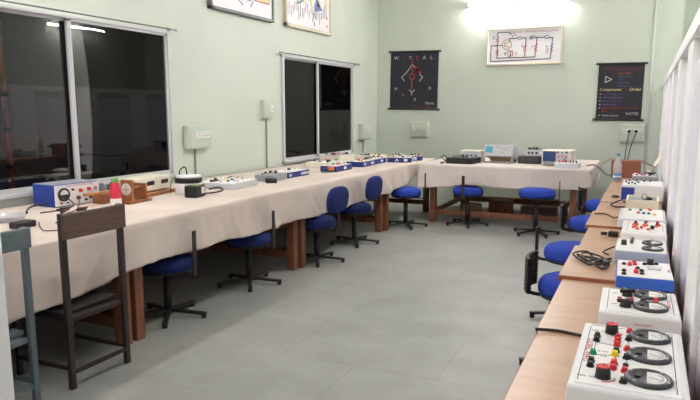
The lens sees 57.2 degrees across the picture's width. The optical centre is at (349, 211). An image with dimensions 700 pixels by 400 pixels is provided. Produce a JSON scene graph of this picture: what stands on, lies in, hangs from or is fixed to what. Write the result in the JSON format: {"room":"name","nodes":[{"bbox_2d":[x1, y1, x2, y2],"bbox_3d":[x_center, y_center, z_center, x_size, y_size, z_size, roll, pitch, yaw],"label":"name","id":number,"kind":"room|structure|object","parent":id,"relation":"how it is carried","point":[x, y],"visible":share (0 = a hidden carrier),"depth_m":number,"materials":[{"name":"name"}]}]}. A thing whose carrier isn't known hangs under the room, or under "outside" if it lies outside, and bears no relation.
{"room":"electronics laboratory","nodes":[
{"label":"electronics laboratory","id":0,"kind":"room"},
{"bbox_2d":[0,0,377,208],"bbox_3d":[-2.025,-1.145,5.052,0.200,3.400,11.300,4,10,24],"label":"wall","id":1,"kind":"structure","parent":0,"point":[223,64],"depth_m":6.63,"materials":[{"name":"green paint"}]},
{"bbox_2d":[0,4,174,199],"bbox_3d":[-2.060,-0.808,4.799,0.070,1.275,2.120,4,10,24],"label":"window","id":2,"kind":"structure","parent":1,"relation":"in","point":[126,69],"depth_m":5.20,"materials":[{"name":"white metal"}]},
{"bbox_2d":[0,0,177,32],"bbox_3d":[-2.032,-1.451,4.673,0.061,0.050,2.322,4,10,24],"label":"curtain rod","id":3,"kind":"object","parent":1,"relation":"attached to","point":[166,28],"visible":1,"depth_m":4.78,"materials":[{"name":"grey"}]},
{"bbox_2d":[183,125,211,173],"bbox_3d":[-1.433,-0.566,6.100,0.088,0.510,0.340,4,10,24],"label":"switch box","id":4,"kind":"object","parent":1,"relation":"attached to","point":[195,137],"visible":0.94,"depth_m":6.02,"materials":[{"name":"grey"}]},
{"bbox_2d":[196,132,200,137],"bbox_3d":[-1.420,-0.722,6.013,0.014,0.062,0.062,4,10,24],"label":"socket","id":5,"kind":"object","parent":4,"relation":"attached to","point":[198,134],"depth_m":6.01,"materials":[{"name":"white"}]},
{"bbox_2d":[205,131,209,137],"bbox_3d":[-1.362,-0.742,6.139,0.014,0.062,0.062,4,10,24],"label":"socket","id":6,"kind":"object","parent":4,"relation":"attached to","point":[207,133],"depth_m":6.13,"materials":[{"name":"white"}]},
{"bbox_2d":[207,0,273,22],"bbox_3d":[-1.103,-2.411,6.579,0.050,0.775,1.150,4,10,24],"label":"chart","id":7,"kind":"object","parent":1,"relation":"attached to","point":[263,10],"visible":1,"depth_m":6.69,"materials":[{"name":"paper"}]},
{"bbox_2d":[261,100,272,166],"bbox_3d":[-0.918,-0.875,7.209,0.068,0.750,0.190,4,10,24],"label":"switch box","id":8,"kind":"object","parent":1,"relation":"attached to","point":[266,105],"visible":1,"depth_m":7.15,"materials":[{"name":"grey"}]},
{"bbox_2d":[283,0,331,35],"bbox_3d":[-0.506,-2.615,7.862,0.050,0.775,1.170,4,10,24],"label":"chart","id":9,"kind":"object","parent":1,"relation":"attached to","point":[315,16],"visible":1,"depth_m":7.88,"materials":[{"name":"paper"}]},
{"bbox_2d":[280,54,353,163],"bbox_3d":[-0.391,-1.334,8.390,0.070,1.260,1.990,4,10,24],"label":"window","id":10,"kind":"structure","parent":1,"relation":"in","point":[317,96],"depth_m":8.27,"materials":[{"name":"white metal"}]},
{"bbox_2d":[279,51,359,65],"bbox_3d":[-0.344,-1.977,8.306,0.061,0.050,2.242,4,10,24],"label":"curtain rod","id":11,"kind":"object","parent":1,"relation":"attached to","point":[280,52],"visible":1,"depth_m":8.07,"materials":[{"name":"grey"}]},
{"bbox_2d":[358,124,370,152],"bbox_3d":[0.228,-1.101,9.671,0.088,0.450,0.320,4,10,24],"label":"switch box","id":12,"kind":"object","parent":1,"relation":"attached to","point":[364,130],"visible":0.96,"depth_m":9.56,"materials":[{"name":"grey"}]},
{"bbox_2d":[8,197,590,399],"bbox_3d":[0.748,0.689,4.664,6.000,0.100,12.600,4,10,24],"label":"floor","id":13,"kind":"structure","parent":0,"point":[437,311],"depth_m":4.07,"materials":[{"name":"tile"}]},
{"bbox_2d":[0,227,40,399],"bbox_3d":[-1.726,0.496,2.885,0.434,0.838,0.395,4,10,24],"label":"chair","id":14,"kind":"object","parent":13,"relation":"on","point":[20,238],"visible":0.95,"depth_m":2.95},
{"bbox_2d":[13,203,130,389],"bbox_3d":[-1.460,0.403,3.346,0.434,0.877,0.400,4,10,24],"label":"chair","id":15,"kind":"object","parent":13,"relation":"on","point":[72,225],"visible":0.82,"depth_m":3.24,"materials":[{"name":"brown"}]},
{"bbox_2d":[78,272,132,343],"bbox_3d":[-2.162,0.504,3.244,1.186,0.709,1.671,4,10,24],"label":"lab table","id":16,"kind":"object","parent":13,"relation":"on","point":[114,321],"visible":0.23,"depth_m":3.74,"materials":[{"name":"brown wood"}]},
{"bbox_2d":[142,230,206,328],"bbox_3d":[-1.204,0.397,4.268,0.508,0.600,0.486,4,10,24],"label":"office chair","id":17,"kind":"object","parent":13,"relation":"on","point":[167,267],"visible":0.74,"depth_m":4.15,"materials":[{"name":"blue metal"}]},
{"bbox_2d":[100,220,297,340],"bbox_3d":[-1.397,0.244,4.888,1.186,0.709,1.977,4,10,24],"label":"lab table","id":18,"kind":"object","parent":13,"relation":"on","point":[135,276],"visible":0.26,"depth_m":5.45,"materials":[{"name":"brown wood"}]},
{"bbox_2d":[0,157,434,323],"bbox_3d":[-0.949,-0.067,5.691,1.320,0.356,7.400,4,10,24],"label":"tablecloth","id":19,"kind":"object","parent":18,"relation":"on","point":[159,228],"visible":0.62,"depth_m":4.16,"materials":[{"name":"beige fabric"}]},
{"bbox_2d":[0,212,24,223],"bbox_3d":[-2.042,0.035,3.798,0.220,0.034,0.220,4,10,24],"label":"plastic tray","id":20,"kind":"object","parent":19,"relation":"on","point":[21,216],"visible":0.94,"depth_m":3.75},
{"bbox_2d":[9,219,35,228],"bbox_3d":[-1.824,0.068,3.579,0.070,0.036,0.130,3,10,19],"label":"plug","id":21,"kind":"object","parent":19,"relation":"on","point":[27,222],"visible":0.9,"depth_m":3.55,"materials":[{"name":"black plastic"}]},
{"bbox_2d":[25,203,47,213],"bbox_3d":[-2.069,-0.026,4.176,0.083,0.037,0.268,0,9,2],"label":"cable","id":22,"kind":"object","parent":19,"relation":"on","point":[28,208],"visible":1,"depth_m":4.25,"materials":[{"name":"black plastic"}]},
{"bbox_2d":[40,199,73,213],"bbox_3d":[-1.901,-0.039,4.198,0.065,0.053,0.317,2,9,10],"label":"cable","id":23,"kind":"object","parent":19,"relation":"on","point":[69,199],"visible":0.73,"depth_m":4.13,"materials":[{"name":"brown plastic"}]},
{"bbox_2d":[32,179,98,206],"bbox_3d":[-1.974,-0.136,4.488,0.240,0.149,0.365,5,10,27],"label":"supplies","id":24,"kind":"object","parent":19,"relation":"on","point":[55,193],"visible":0.97,"depth_m":4.37,"materials":[{"name":"white"}]},
{"bbox_2d":[56,206,87,212],"bbox_3d":[-1.767,-0.013,4.081,0.171,0.040,0.106,-1,9,-5],"label":"cluster","id":25,"kind":"object","parent":19,"relation":"on","point":[61,210],"visible":0.99,"depth_m":4.08,"materials":[{"name":"black plastic"}]},
{"bbox_2d":[83,190,109,203],"bbox_3d":[-1.747,-0.103,4.497,0.090,0.088,0.320,4,10,24],"label":"wooden stand","id":26,"kind":"object","parent":19,"relation":"on","point":[100,197],"visible":0.68,"depth_m":4.47,"materials":[{"name":"brown wood"}]},
{"bbox_2d":[99,182,110,190],"bbox_3d":[-1.794,-0.160,4.749,0.090,0.120,0.130,4,10,24],"label":"cable reel","id":27,"kind":"object","parent":19,"relation":"on","point":[102,187],"visible":0.21,"depth_m":4.70,"materials":[{"name":"grey"}]},
{"bbox_2d":[109,178,121,205],"bbox_3d":[-1.595,-0.136,4.366,0.076,0.193,0.076,4,10,24],"label":"bottle","id":28,"kind":"object","parent":19,"relation":"on","point":[115,188],"visible":0.88,"depth_m":4.34,"materials":[{"name":"red"}]},
{"bbox_2d":[120,180,151,204],"bbox_3d":[-1.550,-0.156,4.565,0.190,0.170,0.240,4,10,22],"label":"wooden stand","id":29,"kind":"object","parent":19,"relation":"on","point":[132,192],"visible":0.94,"depth_m":4.47,"materials":[{"name":"brown wood"}]},
{"bbox_2d":[147,188,174,196],"bbox_3d":[-1.571,-0.150,4.998,0.220,0.024,0.460,3,10,19],"label":"wooden plank","id":30,"kind":"object","parent":19,"relation":"on","point":[164,190],"visible":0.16,"depth_m":4.99,"materials":[{"name":"brown wood"}]},
{"bbox_2d":[118,174,169,191],"bbox_3d":[-1.617,-0.222,5.020,0.210,0.109,0.440,3,10,19],"label":"display unit","id":31,"kind":"object","parent":30,"relation":"on","point":[154,181],"visible":0.59,"depth_m":5.02,"materials":[{"name":"beige"}]},
{"bbox_2d":[170,166,201,194],"bbox_3d":[-1.271,-0.253,5.048,0.210,0.211,0.210,7,11,37],"label":"canister","id":32,"kind":"object","parent":19,"relation":"on","point":[181,180],"visible":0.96,"depth_m":4.97,"materials":[{"name":"white"}]},
{"bbox_2d":[184,184,204,197],"bbox_3d":[-1.169,-0.161,4.849,0.102,0.092,0.150,3,9,16],"label":"box","id":33,"kind":"object","parent":19,"relation":"on","point":[192,190],"visible":1,"depth_m":4.79,"materials":[{"name":"black plastic"}]},
{"bbox_2d":[205,187,223,193],"bbox_3d":[-1.042,-0.171,4.977,0.149,0.061,0.100,-8,12,-41],"label":"cable","id":34,"kind":"object","parent":19,"relation":"on","point":[212,187],"visible":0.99,"depth_m":4.98,"materials":[{"name":"black plastic"}]},
{"bbox_2d":[202,176,256,189],"bbox_3d":[-1.046,-0.261,5.505,0.350,0.084,0.400,3,10,20],"label":"box","id":35,"kind":"object","parent":19,"relation":"on","point":[230,183],"visible":0.98,"depth_m":5.39,"materials":[{"name":"grey"}]},
{"bbox_2d":[255,170,286,181],"bbox_3d":[-0.736,-0.343,6.006,0.190,0.089,0.280,4,10,22],"label":"box","id":36,"kind":"object","parent":19,"relation":"on","point":[280,176],"visible":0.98,"depth_m":5.92,"materials":[{"name":"grey plastic"}]},
{"bbox_2d":[265,178,276,182],"bbox_3d":[-0.711,-0.283,5.780,0.109,0.042,0.093,0,9,-2],"label":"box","id":37,"kind":"object","parent":19,"relation":"on","point":[267,180],"visible":1,"depth_m":5.74,"materials":[{"name":"black plastic"}]},
{"bbox_2d":[273,167,308,178],"bbox_3d":[-0.591,-0.397,6.364,0.202,0.084,0.420,4,10,24],"label":"box","id":38,"kind":"object","parent":19,"relation":"on","point":[294,172],"visible":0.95,"depth_m":6.34,"materials":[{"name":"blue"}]},
{"bbox_2d":[306,159,342,166],"bbox_3d":[-0.299,-0.586,7.535,0.300,0.090,0.360,4,10,24],"label":"box","id":39,"kind":"object","parent":19,"relation":"on","point":[316,163],"visible":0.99,"depth_m":7.42,"materials":[{"name":"white"}]},
{"bbox_2d":[320,161,351,172],"bbox_3d":[-0.183,-0.488,6.908,0.192,0.094,0.577,4,10,24],"label":"box","id":40,"kind":"object","parent":19,"relation":"on","point":[338,166],"visible":1,"depth_m":6.86,"materials":[{"name":"blue"}]},
{"bbox_2d":[320,152,354,161],"bbox_3d":[-0.163,-0.715,8.265,0.291,0.118,0.460,4,10,24],"label":"box","id":41,"kind":"object","parent":19,"relation":"on","point":[345,156],"visible":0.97,"depth_m":8.12,"materials":[{"name":"grey"}]},
{"bbox_2d":[347,158,375,166],"bbox_3d":[0.140,-0.590,7.564,0.213,0.090,0.400,4,10,24],"label":"box","id":42,"kind":"object","parent":19,"relation":"on","point":[363,162],"visible":1,"depth_m":7.43,"materials":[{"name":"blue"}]},
{"bbox_2d":[355,153,386,158],"bbox_3d":[0.264,-0.756,8.650,0.340,0.079,0.400,4,10,24],"label":"box","id":43,"kind":"object","parent":19,"relation":"on","point":[362,155],"visible":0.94,"depth_m":8.60,"materials":[{"name":"white"}]},
{"bbox_2d":[364,155,385,163],"bbox_3d":[0.304,-0.654,7.957,0.232,0.092,0.320,4,10,24],"label":"box","id":44,"kind":"object","parent":19,"relation":"on","point":[377,158],"visible":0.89,"depth_m":7.92,"materials":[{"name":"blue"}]},
{"bbox_2d":[387,155,412,162],"bbox_3d":[0.639,-0.684,8.152,0.302,0.092,0.242,2,9,10],"label":"box","id":45,"kind":"object","parent":19,"relation":"on","point":[395,158],"visible":1,"depth_m":8.05,"materials":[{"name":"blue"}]},
{"bbox_2d":[406,153,422,160],"bbox_3d":[0.843,-0.730,8.451,0.220,0.089,0.242,2,9,10],"label":"box","id":46,"kind":"object","parent":19,"relation":"on","point":[415,156],"visible":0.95,"depth_m":8.34,"materials":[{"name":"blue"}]},
{"bbox_2d":[216,210,281,291],"bbox_3d":[-0.792,0.268,5.081,0.508,0.602,0.486,4,10,24],"label":"office chair","id":47,"kind":"object","parent":13,"relation":"on","point":[262,240],"visible":0.84,"depth_m":4.97,"materials":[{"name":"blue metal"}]},
{"bbox_2d":[197,194,382,267],"bbox_3d":[-0.569,-0.034,6.640,1.206,0.709,1.922,4,10,24],"label":"lab table","id":48,"kind":"object","parent":13,"relation":"on","point":[378,219],"visible":0.13,"depth_m":7.01,"materials":[{"name":"brown wood"}]},
{"bbox_2d":[305,186,348,267],"bbox_3d":[-0.289,0.100,5.833,0.516,0.698,0.486,5,10,30],"label":"office chair","id":49,"kind":"object","parent":13,"relation":"on","point":[337,200],"visible":0.83,"depth_m":5.68,"materials":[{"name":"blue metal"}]},
{"bbox_2d":[330,176,382,247],"bbox_3d":[0.056,-0.030,6.622,0.516,0.708,0.486,5,10,28],"label":"office chair","id":50,"kind":"object","parent":13,"relation":"on","point":[373,190],"visible":0.83,"depth_m":6.48,"materials":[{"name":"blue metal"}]},
{"bbox_2d":[326,187,428,230],"bbox_3d":[0.185,-0.284,8.224,1.236,0.709,1.606,4,10,24],"label":"lab table","id":51,"kind":"object","parent":13,"relation":"on","point":[386,199],"visible":0.18,"depth_m":8.63,"materials":[{"name":"brown wood"}]},
{"bbox_2d":[389,173,427,229],"bbox_3d":[0.668,-0.152,7.599,0.508,0.642,0.486,4,10,24],"label":"swivel chair","id":52,"kind":"object","parent":13,"relation":"on","point":[405,193],"visible":0.87,"depth_m":7.48,"materials":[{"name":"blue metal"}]},
{"bbox_2d":[446,176,488,228],"bbox_3d":[1.426,-0.148,7.670,0.486,0.612,0.508,4,10,24],"label":"stool","id":53,"kind":"object","parent":13,"relation":"on","point":[462,191],"visible":1,"depth_m":7.58,"materials":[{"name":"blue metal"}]},
{"bbox_2d":[461,202,481,217],"bbox_3d":[1.568,-0.028,8.292,0.260,0.180,0.200,1,9,5],"label":"cardboard box","id":54,"kind":"object","parent":13,"relation":"on","point":[474,206],"visible":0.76,"depth_m":8.20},
{"bbox_2d":[488,199,513,213],"bbox_3d":[2.031,-0.076,8.626,0.300,0.172,0.220,4,10,22],"label":"cardboard box","id":55,"kind":"object","parent":13,"relation":"on","point":[495,205],"visible":0.82,"depth_m":8.53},
{"bbox_2d":[430,185,586,231],"bbox_3d":[2.066,-0.281,8.199,1.950,0.709,1.520,4,10,24],"label":"lab table","id":56,"kind":"object","parent":13,"relation":"on","point":[572,203],"visible":0.38,"depth_m":7.87,"materials":[{"name":"brown wood"}]},
{"bbox_2d":[416,156,601,189],"bbox_3d":[2.052,-0.485,8.135,2.046,0.294,1.628,4,10,24],"label":"tablecloth","id":57,"kind":"object","parent":56,"relation":"on","point":[515,175],"visible":0.73,"depth_m":7.47,"materials":[{"name":"white fabric"}]},
{"bbox_2d":[446,154,480,163],"bbox_3d":[1.409,-0.658,7.965,0.340,0.098,0.320,5,10,30],"label":"box","id":58,"kind":"object","parent":57,"relation":"on","point":[462,159],"visible":1,"depth_m":7.86,"materials":[{"name":"black plastic"}]},
{"bbox_2d":[460,149,484,160],"bbox_3d":[1.574,-0.724,8.246,0.270,0.140,0.240,5,10,27],"label":"signal generator","id":59,"kind":"object","parent":57,"relation":"on","point":[475,153],"visible":0.44,"depth_m":8.16,"materials":[{"name":"white plastic"}]},
{"bbox_2d":[483,145,518,163],"bbox_3d":[1.909,-0.740,8.091,0.361,0.222,0.363,5,10,29],"label":"oscilloscope","id":60,"kind":"object","parent":57,"relation":"on","point":[510,153],"visible":0.99,"depth_m":7.99,"materials":[{"name":"grey"}]},
{"bbox_2d":[518,155,541,163],"bbox_3d":[2.237,-0.649,7.936,0.270,0.090,0.243,5,10,27],"label":"box","id":61,"kind":"object","parent":57,"relation":"on","point":[523,159],"visible":0.86,"depth_m":7.83,"materials":[{"name":"black plastic"}]},
{"bbox_2d":[526,147,545,155],"bbox_3d":[2.294,-0.745,7.900,0.220,0.110,0.193,5,10,27],"label":"electronic trainer kit","id":62,"kind":"object","parent":61,"relation":"on","point":[537,151],"visible":0.92,"depth_m":7.84,"materials":[{"name":"grey"}]},
{"bbox_2d":[541,149,575,165],"bbox_3d":[2.496,-0.653,7.681,0.330,0.177,0.384,5,10,28],"label":"oscilloscope","id":63,"kind":"object","parent":57,"relation":"on","point":[549,156],"visible":0.93,"depth_m":7.55,"materials":[{"name":"grey"}]},
{"bbox_2d":[554,160,580,168],"bbox_3d":[2.474,-0.545,7.298,0.250,0.084,0.250,5,10,27],"label":"box","id":64,"kind":"object","parent":57,"relation":"on","point":[565,165],"visible":1,"depth_m":7.21,"materials":[{"name":"grey"}]},
{"bbox_2d":[586,164,610,175],"bbox_3d":[2.776,-0.432,6.930,0.125,0.071,1.155,1,9,4],"label":"cable","id":65,"kind":"object","parent":57,"relation":"hanging from","point":[590,164],"visible":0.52,"depth_m":7.35,"materials":[{"name":"black plastic"}]},
{"bbox_2d":[514,181,560,238],"bbox_3d":[2.072,-0.055,7.117,0.508,0.602,0.486,4,10,24],"label":"stool","id":66,"kind":"object","parent":13,"relation":"on","point":[536,194],"visible":0.91,"depth_m":6.99,"materials":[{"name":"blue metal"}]},
{"bbox_2d":[520,204,558,216],"bbox_3d":[2.485,-0.019,8.424,0.460,0.122,0.220,4,10,22],"label":"cardboard box","id":67,"kind":"object","parent":13,"relation":"on","point":[527,209],"visible":0.78,"depth_m":8.34,"materials":[{"name":"brown cardboard"}]},
{"bbox_2d":[519,250,560,364],"bbox_3d":[1.164,0.538,3.377,0.508,0.600,0.486,4,10,24],"label":"stool","id":68,"kind":"object","parent":13,"relation":"on","point":[548,283],"visible":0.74,"depth_m":3.36,"materials":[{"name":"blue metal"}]},
{"bbox_2d":[503,331,580,399],"bbox_3d":[0.601,0.761,1.606,0.380,0.714,0.625,4,10,24],"label":"desk","id":69,"kind":"object","parent":13,"relation":"on","point":[544,371],"visible":0.26,"depth_m":1.62,"materials":[{"name":"beige laminate"}]},
{"bbox_2d":[535,327,581,336],"bbox_3d":[0.623,0.349,1.869,0.162,0.016,0.033,5,10,28],"label":"cable","id":70,"kind":"object","parent":69,"relation":"on","point":[536,328],"visible":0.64,"depth_m":1.88,"materials":[{"name":"black plastic"}]},
{"bbox_2d":[565,322,690,399],"bbox_3d":[0.649,0.361,1.493,0.239,0.110,0.448,4,10,24],"label":"electronic trainer kit","id":71,"kind":"object","parent":69,"relation":"on","point":[611,362],"visible":1,"depth_m":1.43,"materials":[{"name":"white"}]},
{"bbox_2d":[529,226,580,317],"bbox_3d":[1.446,0.411,4.184,0.508,0.600,0.486,4,10,24],"label":"stool","id":72,"kind":"object","parent":13,"relation":"on","point":[558,252],"visible":0.38,"depth_m":4.14,"materials":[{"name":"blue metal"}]},
{"bbox_2d":[555,201,589,271],"bbox_3d":[1.957,0.234,5.233,0.508,0.620,0.486,4,10,24],"label":"stool","id":73,"kind":"object","parent":13,"relation":"on","point":[576,223],"visible":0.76,"depth_m":5.20,"materials":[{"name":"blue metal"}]},
{"bbox_2d":[577,187,600,212],"bbox_3d":[2.453,0.077,6.225,0.508,0.620,0.486,4,10,24],"label":"stool","id":74,"kind":"object","parent":13,"relation":"on","point":[591,205],"visible":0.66,"depth_m":6.20,"materials":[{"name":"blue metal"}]},
{"bbox_2d":[585,211,621,228],"bbox_3d":[1.619,0.403,3.824,0.406,0.728,0.555,4,10,24],"label":"desk","id":75,"kind":"object","parent":13,"relation":"on","point":[595,220],"visible":0.19,"depth_m":3.73,"materials":[{"name":"beige laminate"}]},
{"bbox_2d":[594,213,617,218],"bbox_3d":[1.560,0.019,3.860,0.064,0.016,0.197,-3,9,-19],"label":"cable","id":76,"kind":"object","parent":75,"relation":"on","point":[594,213],"visible":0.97,"depth_m":3.89,"materials":[{"name":"brown plastic"}]},
{"bbox_2d":[617,208,665,227],"bbox_3d":[1.648,0.032,3.623,0.242,0.064,0.431,4,10,24],"label":"electronic trainer kit","id":77,"kind":"object","parent":75,"relation":"on","point":[649,215],"visible":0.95,"depth_m":3.56,"materials":[{"name":"grey"}]},
{"bbox_2d":[536,279,672,335],"bbox_3d":[0.864,0.670,2.180,0.386,0.714,0.642,4,10,24],"label":"desk","id":78,"kind":"object","parent":13,"relation":"on","point":[574,303],"visible":0.15,"depth_m":2.14,"materials":[{"name":"beige laminate"}]},
{"bbox_2d":[597,287,681,334],"bbox_3d":[0.860,0.297,1.916,0.218,0.104,0.286,4,10,23],"label":"electronic trainer kit","id":79,"kind":"object","parent":78,"relation":"on","point":[629,308],"visible":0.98,"depth_m":1.83,"materials":[{"name":"white"}]},
{"bbox_2d":[606,184,621,191],"bbox_3d":[2.354,0.160,5.387,0.392,0.719,0.617,4,10,24],"label":"desk","id":80,"kind":"object","parent":13,"relation":"on","point":[612,187],"visible":0.12,"depth_m":5.33,"materials":[{"name":"beige laminate"}]},
{"bbox_2d":[558,245,670,283],"bbox_3d":[1.122,0.573,2.750,0.400,0.728,0.613,4,10,24],"label":"desk","id":81,"kind":"object","parent":13,"relation":"on","point":[573,268],"visible":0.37,"depth_m":2.58,"materials":[{"name":"beige laminate"}]},
{"bbox_2d":[572,250,611,269],"bbox_3d":[1.021,0.198,2.714,0.163,0.021,0.294,4,10,24],"label":"cable bundle","id":82,"kind":"object","parent":81,"relation":"on","point":[598,261],"visible":1,"depth_m":2.69,"materials":[{"name":"black"}]},
{"bbox_2d":[602,246,614,254],"bbox_3d":[1.149,0.168,2.865,0.047,0.033,0.090,8,12,43],"label":"cable","id":83,"kind":"object","parent":81,"relation":"on","point":[603,251],"visible":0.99,"depth_m":2.88,"materials":[{"name":"black plastic"}]},
{"bbox_2d":[613,237,667,263],"bbox_3d":[1.250,0.160,2.759,0.206,0.082,0.279,4,10,24],"label":"electronic trainer kit","id":84,"kind":"object","parent":81,"relation":"on","point":[631,249],"visible":0.97,"depth_m":2.67,"materials":[{"name":"white"}]},
{"bbox_2d":[615,258,673,292],"bbox_3d":[1.090,0.224,2.381,0.191,0.074,0.272,4,10,23],"label":"electronic trainer kit","id":85,"kind":"object","parent":81,"relation":"on","point":[649,275],"visible":1,"depth_m":2.29,"materials":[{"name":"blue"}]},
{"bbox_2d":[611,178,631,183],"bbox_3d":[2.670,0.054,6.057,0.386,0.719,0.870,4,10,24],"label":"desk","id":86,"kind":"object","parent":13,"relation":"on","point":[622,179],"visible":0.03,"depth_m":5.94,"materials":[{"name":"beige laminate"}]},
{"bbox_2d":[613,153,621,181],"bbox_3d":[2.437,-0.406,5.844,0.074,0.254,0.074,4,10,24],"label":"bottle","id":87,"kind":"object","parent":86,"relation":"on","point":[615,175],"visible":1,"depth_m":5.84,"materials":[{"name":"clear plastic"}]},
{"bbox_2d":[601,158,651,177],"bbox_3d":[2.684,-0.426,6.205,0.470,0.180,0.200,4,10,24],"label":"cardboard box","id":88,"kind":"object","parent":86,"relation":"on","point":[629,167],"visible":0.81,"depth_m":6.12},
{"bbox_2d":[632,172,658,180],"bbox_3d":[2.598,-0.302,5.652,0.210,0.109,0.280,4,10,24],"label":"electronic trainer kit","id":89,"kind":"object","parent":86,"relation":"on","point":[639,176],"visible":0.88,"depth_m":5.55,"materials":[{"name":"white plastic"}]},
{"bbox_2d":[647,150,661,171],"bbox_3d":[2.791,-0.429,5.899,0.117,0.263,0.262,4,10,24],"label":"paper","id":90,"kind":"object","parent":86,"relation":"on","point":[659,158],"visible":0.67,"depth_m":5.88,"materials":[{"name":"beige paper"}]},
{"bbox_2d":[579,227,667,252],"bbox_3d":[1.384,0.492,3.298,0.386,0.716,0.602,4,10,24],"label":"desk","id":91,"kind":"object","parent":13,"relation":"on","point":[593,237],"visible":0.16,"depth_m":3.27,"materials":[{"name":"beige laminate"}]},
{"bbox_2d":[601,231,618,236],"bbox_3d":[1.341,0.112,3.316,0.086,0.028,0.040,4,10,24],"label":"plug","id":92,"kind":"object","parent":91,"relation":"on","point":[610,233],"visible":1,"depth_m":3.30,"materials":[{"name":"black plastic"}]},
{"bbox_2d":[620,220,666,246],"bbox_3d":[1.477,0.097,3.228,0.206,0.085,0.406,4,10,24],"label":"electronic trainer kit","id":93,"kind":"object","parent":91,"relation":"on","point":[640,230],"visible":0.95,"depth_m":3.13,"materials":[{"name":"white"}]},
{"bbox_2d":[596,202,661,211],"bbox_3d":[1.852,0.332,4.312,0.396,0.716,0.525,4,10,24],"label":"desk","id":94,"kind":"object","parent":13,"relation":"on","point":[603,206],"visible":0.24,"depth_m":4.31,"materials":[{"name":"beige laminate"}]},
{"bbox_2d":[610,199,624,207],"bbox_3d":[1.832,-0.062,4.390,0.098,0.035,0.243,4,10,24],"label":"cable","id":95,"kind":"object","parent":94,"relation":"on","point":[620,199],"visible":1,"depth_m":4.36,"materials":[{"name":"black plastic"}]},
{"bbox_2d":[625,194,658,209],"bbox_3d":[1.947,-0.075,4.275,0.196,0.096,0.284,4,10,24],"label":"box","id":96,"kind":"object","parent":94,"relation":"on","point":[642,201],"visible":0.9,"depth_m":4.17,"materials":[{"name":"beige"}]},
{"bbox_2d":[600,192,661,204],"bbox_3d":[2.092,0.248,4.830,0.398,0.719,0.618,4,10,24],"label":"desk","id":97,"kind":"object","parent":13,"relation":"on","point":[606,197],"visible":0.14,"depth_m":4.72,"materials":[{"name":"beige laminate"}]},
{"bbox_2d":[621,179,663,202],"bbox_3d":[2.133,-0.160,4.686,0.272,0.130,0.342,4,10,24],"label":"electronic trainer kit","id":98,"kind":"object","parent":97,"relation":"on","point":[629,187],"visible":0.89,"depth_m":4.55,"materials":[{"name":"white"}]},
{"bbox_2d":[377,0,699,207],"bbox_3d":[3.088,-1.835,9.415,5.800,3.400,1.000,4,10,24],"label":"wall","id":99,"kind":"structure","parent":0,"point":[545,106],"depth_m":9.15,"materials":[{"name":"green paint"}]},
{"bbox_2d":[387,50,440,109],"bbox_3d":[0.974,-2.007,9.797,0.835,0.887,0.027,5,10,24],"label":"chart","id":100,"kind":"object","parent":99,"relation":"attached to","point":[414,74],"visible":1,"depth_m":9.79,"materials":[{"name":"paper"}]},
{"bbox_2d":[410,122,428,136],"bbox_3d":[1.060,-1.266,9.850,0.290,0.225,0.078,4,10,24],"label":"switch box","id":101,"kind":"object","parent":99,"relation":"attached to","point":[417,129],"visible":1,"depth_m":9.82,"materials":[{"name":"grey"}]},
{"bbox_2d":[467,0,570,6],"bbox_3d":[2.339,-2.942,8.983,1.440,0.050,0.087,4,10,24],"label":"tube light","id":102,"kind":"object","parent":99,"relation":"attached to","point":[510,2],"visible":1,"depth_m":9.02,"materials":[{"name":"white"}]},
{"bbox_2d":[486,25,563,65],"bbox_3d":[2.450,-2.340,9.056,1.052,0.522,0.036,4,10,24],"label":"chart","id":103,"kind":"object","parent":99,"relation":"attached to","point":[533,45],"visible":1,"depth_m":9.04,"materials":[{"name":"paper"}]},
{"bbox_2d":[593,62,647,120],"bbox_3d":[3.625,-1.614,8.625,0.652,0.782,0.027,5,10,24],"label":"chart","id":104,"kind":"object","parent":99,"relation":"attached to","point":[620,84],"visible":1,"depth_m":8.62,"materials":[{"name":"paper"}]},
{"bbox_2d":[620,124,645,141],"bbox_3d":[3.792,-1.062,8.610,0.310,0.235,0.078,4,10,24],"label":"switch box","id":105,"kind":"object","parent":99,"relation":"attached to","point":[640,135],"visible":1,"depth_m":8.58,"materials":[{"name":"grey"}]},
{"bbox_2d":[624,130,630,158],"bbox_3d":[3.713,-0.555,8.652,0.066,1.098,0.056,4,10,24],"label":"plug","id":106,"kind":"object","parent":105,"relation":"attached to","point":[628,131],"visible":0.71,"depth_m":8.57,"materials":[{"name":"black plastic"}]},
{"bbox_2d":[628,130,637,157],"bbox_3d":[3.764,-0.552,8.630,0.125,1.098,0.056,4,10,24],"label":"plug","id":107,"kind":"object","parent":105,"relation":"in","point":[635,131],"visible":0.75,"depth_m":8.54,"materials":[{"name":"black plastic"}]},
{"bbox_2d":[643,0,657,172],"bbox_3d":[3.960,-1.685,8.463,0.040,3.400,0.024,4,10,24],"label":"conduit pipe","id":108,"kind":"object","parent":99,"relation":"attached to","point":[655,5],"visible":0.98,"depth_m":8.45,"materials":[{"name":"green paint"}]},
{"bbox_2d":[657,8,699,399],"bbox_3d":[1.803,-0.052,3.554,0.070,1.710,11.100,4,10,24],"label":"curtain","id":109,"kind":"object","parent":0,"point":[678,169],"depth_m":2.58,"materials":[{"name":"white fabric"}]},
{"bbox_3d":[-2.056,-0.014,2.069,2.355,2.100,0.060,4,10,24],"label":"wall","id":110,"kind":"structure","parent":0,"visible":0},
{"bbox_2d":[0,234,14,399],"bbox_3d":[-0.936,0.069,1.548,0.120,2.100,0.125,4,10,24],"label":"trim","id":111,"kind":"structure","parent":110,"relation":"attached to","point":[6,375],"depth_m":1.60,"materials":[{"name":"white paint"}]},
{"label":"outside","id":112,"kind":"structure","parent":0,"visible":0},
{"bbox_2d":[0,21,14,188],"bbox_3d":[-2.546,-0.297,4.816,0.048,2.200,0.048,4,10,24],"label":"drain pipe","id":113,"kind":"object","parent":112,"point":[4,94],"visible":0.54,"depth_m":4.74,"materials":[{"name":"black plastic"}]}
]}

